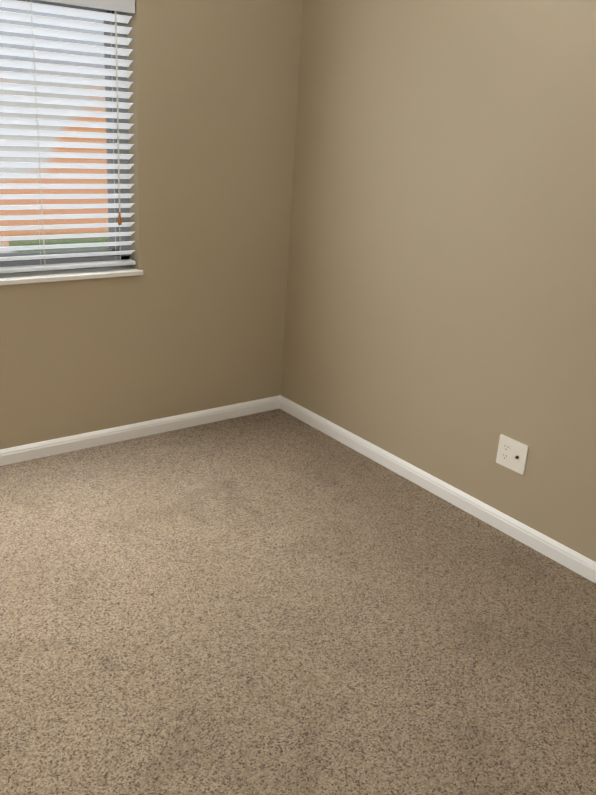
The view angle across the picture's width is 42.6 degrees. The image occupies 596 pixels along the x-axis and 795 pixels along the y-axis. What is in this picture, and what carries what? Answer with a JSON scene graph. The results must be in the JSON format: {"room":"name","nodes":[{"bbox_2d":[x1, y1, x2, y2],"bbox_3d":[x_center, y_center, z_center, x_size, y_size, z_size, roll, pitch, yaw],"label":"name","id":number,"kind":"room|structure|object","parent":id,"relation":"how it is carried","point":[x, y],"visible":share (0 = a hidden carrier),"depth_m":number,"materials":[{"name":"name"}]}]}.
{"room":"empty bedroom","nodes":[
{"label":"empty bedroom","id":0,"kind":"room"},
{"bbox_2d":[0,0,302,448],"bbox_3d":[-1.399,-1.001,2.999,3.700,2.750,0.200,-11,25,-35],"label":"wall","id":1,"kind":"structure","parent":0,"point":[191,319],"depth_m":3.61,"materials":[{"name":"beige paint"}]},
{"bbox_2d":[0,0,129,273],"bbox_3d":[-1.413,-1.047,3.015,1.570,1.145,0.070,-11,25,-35],"label":"window","id":2,"kind":"structure","parent":1,"relation":"in","point":[87,250],"depth_m":3.39,"materials":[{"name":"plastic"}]},
{"bbox_2d":[0,0,135,272],"bbox_3d":[-1.353,-1.026,2.939,1.558,1.122,0.069,-11,25,-35],"label":"window blinds","id":3,"kind":"object","parent":2,"relation":"attached to","point":[127,6],"visible":0.98,"depth_m":3.20,"materials":[{"name":"white plastic"}]},
{"bbox_2d":[0,266,142,285],"bbox_3d":[-1.393,-0.472,3.146,1.594,0.023,0.118,-11,25,-35],"label":"window sill","id":4,"kind":"structure","parent":1,"relation":"attached to","point":[53,276],"depth_m":3.38,"materials":[{"name":"white wood"}]},
{"bbox_2d":[0,395,280,465],"bbox_3d":[-1.417,0.287,3.379,3.300,0.074,0.013,-11,25,-35],"label":"baseboard","id":5,"kind":"structure","parent":1,"relation":"attached to","point":[21,453],"depth_m":3.80,"materials":[{"name":"white wood"}]},
{"bbox_2d":[0,409,595,794],"bbox_3d":[-0.345,0.917,2.070,3.700,0.080,4.020,-11,25,-35],"label":"floor","id":6,"kind":"structure","parent":0,"point":[276,602],"depth_m":2.46,"materials":[{"name":"beige carpet"}]},
{"bbox_2d":[281,0,595,561],"bbox_3d":[1.201,-0.657,2.523,0.200,2.750,3.820,-11,25,-35],"label":"wall","id":7,"kind":"structure","parent":0,"point":[440,317],"depth_m":3.13,"materials":[{"name":"beige paint"}]},
{"bbox_2d":[279,396,595,582],"bbox_3d":[0.975,0.583,2.994,0.013,0.074,3.620,-11,25,-35],"label":"baseboard","id":8,"kind":"structure","parent":7,"relation":"attached to","point":[569,558],"depth_m":3.35,"materials":[{"name":"white wood"}]},
{"bbox_2d":[496,434,528,474],"bbox_3d":[0.854,0.229,3.063,0.014,0.126,0.138,-11,25,-35],"label":"electrical outlet","id":9,"kind":"object","parent":7,"relation":"attached to","point":[512,454],"visible":1,"depth_m":3.06,"materials":[{"name":"white plastic"}]},
{"label":"outside","id":10,"kind":"structure","parent":0,"visible":0},
{"bbox_2d":[0,7,108,252],"bbox_3d":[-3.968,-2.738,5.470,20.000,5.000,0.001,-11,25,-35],"label":"window pane","id":11,"kind":"structure","parent":10,"point":[53,191],"depth_m":7.03,"materials":[{"name":"glass"}]}
]}

